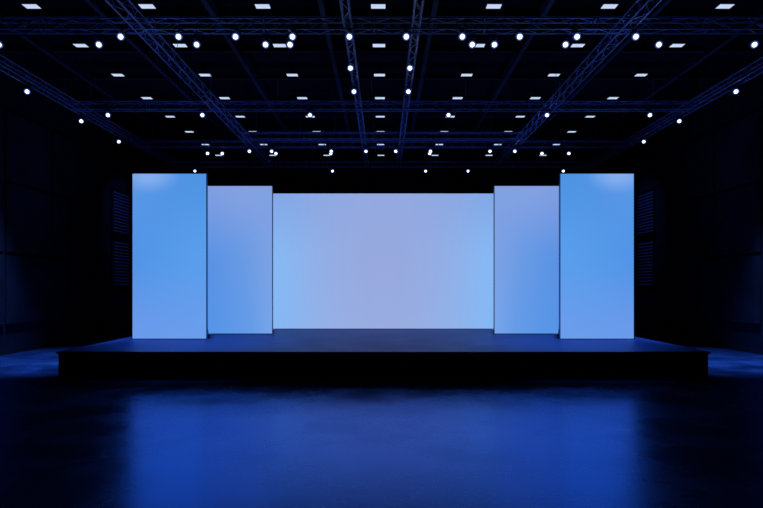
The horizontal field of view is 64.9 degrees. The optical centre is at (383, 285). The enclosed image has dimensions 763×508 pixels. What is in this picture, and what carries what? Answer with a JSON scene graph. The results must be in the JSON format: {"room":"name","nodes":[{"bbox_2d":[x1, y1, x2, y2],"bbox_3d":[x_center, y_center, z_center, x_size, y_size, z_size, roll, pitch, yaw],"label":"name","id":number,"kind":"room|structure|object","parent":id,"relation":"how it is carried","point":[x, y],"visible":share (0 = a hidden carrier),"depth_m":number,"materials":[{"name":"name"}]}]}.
{"room":"event hall","nodes":[
{"label":"event hall","id":0,"kind":"room"},
{"bbox_2d":[0,49,176,349],"bbox_3d":[-11.120,-2.450,13.500,0.360,8.900,37.000,0,0,0],"label":"wall","id":1,"kind":"structure","parent":0,"point":[58,173],"depth_m":20.14,"materials":[{"name":"fabric"}]},
{"bbox_2d":[0,328,131,355],"bbox_3d":[-10.985,1.925,13.500,0.030,0.150,37.000,0,0,0],"label":"baseboard","id":2,"kind":"structure","parent":1,"relation":"attached to","point":[72,340],"depth_m":20.36,"materials":[{"name":"black paint"}]},
{"bbox_2d":[78,116,84,123],"label":"spotlights","id":3,"kind":"object","parent":1,"relation":"attached to","point":[81,120],"depth_m":19.73,"materials":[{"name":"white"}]},
{"bbox_2d":[116,137,121,143],"label":"spotlights","id":4,"kind":"object","parent":1,"relation":"attached to","point":[118,141],"depth_m":22.55,"materials":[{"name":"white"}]},
{"bbox_2d":[111,187,131,286],"bbox_3d":[-10.949,-1.975,25.950,0.098,4.050,3.500,0,0,0],"label":"air vent","id":5,"kind":"object","parent":1,"relation":"in","point":[129,196],"depth_m":25.07,"materials":[{"name":"black metal"}]},
{"bbox_2d":[0,332,762,507],"bbox_3d":[0.000,2.100,13.500,22.600,0.200,37.600,0,0,0],"label":"floor","id":6,"kind":"structure","parent":0,"point":[64,443],"depth_m":7.77,"materials":[{"name":"concrete"}]},
{"bbox_2d":[56,329,710,379],"bbox_3d":[0.000,1.698,16.683,13.928,0.603,7.834,0,0,0],"label":"stage platform","id":7,"kind":"object","parent":6,"relation":"on","point":[284,354],"visible":0.8,"depth_m":12.80,"materials":[{"name":"black"}]},
{"bbox_2d":[132,173,212,338],"bbox_3d":[-5.635,-0.787,16.225,1.970,4.370,0.850,0,0,0],"label":"screen panel","id":8,"kind":"object","parent":7,"relation":"on","point":[170,210],"visible":1,"depth_m":15.80,"materials":[{"name":"blue"}]},
{"bbox_2d":[208,186,274,333],"bbox_3d":[-4.215,-0.767,17.925,1.970,4.330,0.850,0,0,0],"label":"screen panel","id":9,"kind":"object","parent":7,"relation":"on","point":[240,218],"visible":0.9,"depth_m":17.50,"materials":[{"name":"blue"}]},
{"bbox_2d":[273,193,492,328],"bbox_3d":[0.000,-0.812,19.925,7.900,4.420,0.850,0,0,0],"label":"stage screen","id":10,"kind":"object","parent":7,"relation":"on","point":[341,260],"depth_m":19.50,"materials":[{"name":"blue"}]},
{"bbox_2d":[491,186,558,333],"bbox_3d":[4.215,-0.767,17.925,1.970,4.330,0.850,0,0,0],"label":"screen panel","id":11,"kind":"object","parent":7,"relation":"on","point":[525,218],"visible":0.9,"depth_m":17.50,"materials":[{"name":"blue"}]},
{"bbox_2d":[554,173,633,338],"bbox_3d":[5.630,-0.787,16.225,1.960,4.370,0.850,0,0,0],"label":"screen panel","id":12,"kind":"object","parent":7,"relation":"on","point":[596,210],"visible":1,"depth_m":15.80,"materials":[{"name":"blue"}]},
{"bbox_2d":[0,0,762,160],"bbox_3d":[0.000,-6.750,13.500,22.000,0.300,37.000,0,0,0],"label":"ceiling","id":13,"kind":"structure","parent":0,"point":[100,9],"depth_m":19.51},
{"bbox_2d":[0,37,4,48],"label":"spotlights","id":14,"kind":"object","parent":13,"relation":"attached to","point":[2,43],"depth_m":13.51,"materials":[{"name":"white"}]},
{"bbox_2d":[95,37,104,48],"label":"spotlights","id":15,"kind":"object","parent":13,"relation":"attached to","point":[99,44],"depth_m":13.48,"materials":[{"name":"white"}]},
{"bbox_2d":[116,29,126,40],"label":"spotlights","id":16,"kind":"object","parent":13,"relation":"attached to","point":[120,36],"depth_m":13.04,"materials":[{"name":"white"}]},
{"bbox_2d":[192,37,201,48],"label":"spotlights","id":17,"kind":"object","parent":13,"relation":"attached to","point":[196,44],"depth_m":13.48,"materials":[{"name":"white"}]},
{"bbox_2d":[199,110,205,117],"label":"spotlights","id":18,"kind":"object","parent":13,"relation":"attached to","point":[202,114],"depth_m":19.03,"materials":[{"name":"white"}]},
{"bbox_2d":[231,29,240,40],"label":"spotlights","id":19,"kind":"object","parent":13,"relation":"attached to","point":[235,36],"depth_m":13.05,"materials":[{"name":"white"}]},
{"bbox_2d":[261,37,270,48],"label":"spotlights","id":20,"kind":"object","parent":13,"relation":"attached to","point":[265,44],"depth_m":13.48,"materials":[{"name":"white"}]},
{"bbox_2d":[269,147,278,154],"label":"spotlights","id":21,"kind":"object","parent":13,"relation":"attached to","point":[271,150],"depth_m":24.35,"materials":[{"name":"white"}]},
{"bbox_2d":[286,29,297,48],"label":"spotlights","id":22,"kind":"object","parent":13,"relation":"attached to","point":[292,36],"depth_m":13.11,"materials":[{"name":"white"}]},
{"bbox_2d":[328,147,333,154],"label":"spotlights","id":23,"kind":"object","parent":13,"relation":"attached to","point":[330,151],"depth_m":24.19,"materials":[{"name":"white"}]},
{"bbox_2d":[0,0,762,167],"bbox_3d":[0.000,-6.106,12.755,19.973,0.984,31.524,0,0,0],"label":"lighting truss","id":24,"kind":"object","parent":13,"relation":"attached to","point":[363,139],"visible":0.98,"depth_m":19.07,"materials":[{"name":"blue metal"}]},
{"bbox_2d":[24,86,31,94],"label":"spotlights","id":25,"kind":"object","parent":24,"relation":"attached to","point":[27,91],"depth_m":16.73,"materials":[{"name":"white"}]},
{"bbox_2d":[105,110,111,117],"label":"spotlights","id":26,"kind":"object","parent":24,"relation":"attached to","point":[107,114],"depth_m":19.03,"materials":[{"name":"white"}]},
{"bbox_2d":[174,29,183,40],"label":"spotlights","id":27,"kind":"object","parent":24,"relation":"attached to","point":[178,36],"depth_m":13.05,"materials":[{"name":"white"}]},
{"bbox_2d":[307,110,313,117],"label":"spotlights","id":28,"kind":"object","parent":24,"relation":"attached to","point":[310,114],"depth_m":19.03,"materials":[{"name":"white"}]},
{"bbox_2d":[345,29,353,40],"label":"spotlights","id":29,"kind":"object","parent":24,"relation":"attached to","point":[349,36],"depth_m":13.03,"materials":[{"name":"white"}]},
{"bbox_2d":[346,61,354,71],"label":"spotlights","id":30,"kind":"object","parent":24,"relation":"attached to","point":[350,67],"depth_m":14.93,"materials":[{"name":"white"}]},
{"bbox_2d":[350,86,357,94],"label":"spotlights","id":31,"kind":"object","parent":24,"relation":"attached to","point":[353,90],"depth_m":16.73,"materials":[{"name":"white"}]},
{"bbox_2d":[363,147,368,152],"label":"spotlights","id":32,"kind":"object","parent":24,"relation":"attached to","point":[365,150],"depth_m":24.14,"materials":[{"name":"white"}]},
{"bbox_2d":[401,29,410,40],"label":"spotlights","id":33,"kind":"object","parent":24,"relation":"attached to","point":[405,36],"depth_m":13.05,"materials":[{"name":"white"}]},
{"bbox_2d":[405,85,411,94],"label":"spotlights","id":34,"kind":"object","parent":24,"relation":"attached to","point":[408,91],"depth_m":16.72,"materials":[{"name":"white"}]},
{"bbox_2d":[405,61,413,71],"label":"spotlights","id":35,"kind":"object","parent":24,"relation":"attached to","point":[409,67],"depth_m":14.93,"materials":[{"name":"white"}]},
{"bbox_2d":[427,147,432,154],"label":"spotlights","id":36,"kind":"object","parent":24,"relation":"attached to","point":[430,150],"depth_m":24.16,"materials":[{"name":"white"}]},
{"bbox_2d":[445,110,451,117],"label":"spotlights","id":37,"kind":"object","parent":24,"relation":"attached to","point":[448,114],"depth_m":19.03,"materials":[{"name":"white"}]},
{"bbox_2d":[487,147,492,152],"label":"spotlights","id":38,"kind":"object","parent":24,"relation":"attached to","point":[489,150],"depth_m":24.14,"materials":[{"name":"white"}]},
{"bbox_2d":[489,37,498,48],"label":"spotlights","id":39,"kind":"object","parent":24,"relation":"attached to","point":[494,44],"depth_m":13.48,"materials":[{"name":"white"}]},
{"bbox_2d":[543,110,549,117],"label":"spotlights","id":40,"kind":"object","parent":24,"relation":"attached to","point":[546,114],"depth_m":19.03,"materials":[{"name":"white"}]},
{"bbox_2d":[646,110,652,117],"label":"spotlights","id":41,"kind":"object","parent":24,"relation":"attached to","point":[649,114],"depth_m":19.03,"materials":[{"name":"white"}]},
{"bbox_2d":[653,37,662,48],"label":"spotlights","id":42,"kind":"object","parent":24,"relation":"attached to","point":[658,44],"depth_m":13.48,"materials":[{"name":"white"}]},
{"bbox_2d":[675,116,681,123],"label":"spotlights","id":43,"kind":"object","parent":24,"relation":"attached to","point":[679,120],"depth_m":19.73,"materials":[{"name":"black"}]},
{"bbox_2d":[731,85,738,94],"label":"spotlights","id":44,"kind":"object","parent":24,"relation":"attached to","point":[735,91],"depth_m":16.73,"materials":[{"name":"black"}]},
{"bbox_2d":[457,29,476,48],"label":"spotlights","id":45,"kind":"object","parent":13,"relation":"attached to","point":[462,36],"depth_m":13.11,"materials":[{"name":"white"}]},
{"bbox_2d":[514,29,523,40],"label":"spotlights","id":46,"kind":"object","parent":13,"relation":"attached to","point":[519,36],"depth_m":13.05,"materials":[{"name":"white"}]},
{"bbox_2d":[560,29,580,48],"label":"spotlights","id":47,"kind":"object","parent":13,"relation":"attached to","point":[576,36],"depth_m":13.13,"materials":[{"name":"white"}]},
{"bbox_2d":[630,29,639,40],"label":"spotlights","id":48,"kind":"object","parent":13,"relation":"attached to","point":[634,36],"depth_m":13.05,"materials":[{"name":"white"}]},
{"bbox_2d":[748,37,758,48],"label":"spotlights","id":49,"kind":"object","parent":13,"relation":"attached to","point":[753,44],"depth_m":13.48,"materials":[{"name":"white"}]},
{"bbox_2d":[177,157,589,192],"bbox_3d":[0.000,-2.450,32.150,22.600,8.900,0.300,0,0,0],"label":"wall","id":50,"kind":"structure","parent":0,"point":[283,180],"depth_m":32.00,"materials":[{"name":"black paint"}]},
{"bbox_2d":[590,53,762,349],"bbox_3d":[11.120,-2.450,13.500,0.360,8.900,37.000,0,0,0],"label":"wall","id":51,"kind":"structure","parent":0,"point":[705,170],"depth_m":20.36,"materials":[{"name":"fabric"}]},
{"bbox_2d":[634,187,655,286],"bbox_3d":[10.949,-1.975,25.950,0.098,4.050,3.500,0,0,0],"label":"air vent","id":52,"kind":"object","parent":51,"relation":"in","point":[636,196],"depth_m":25.12,"materials":[{"name":"black metal"}]},
{"bbox_2d":[634,328,762,354],"bbox_3d":[10.985,1.925,13.500,0.030,0.150,37.000,0,0,0],"label":"baseboard","id":53,"kind":"structure","parent":51,"relation":"attached to","point":[699,341],"depth_m":20.43,"materials":[{"name":"black paint"}]}
]}

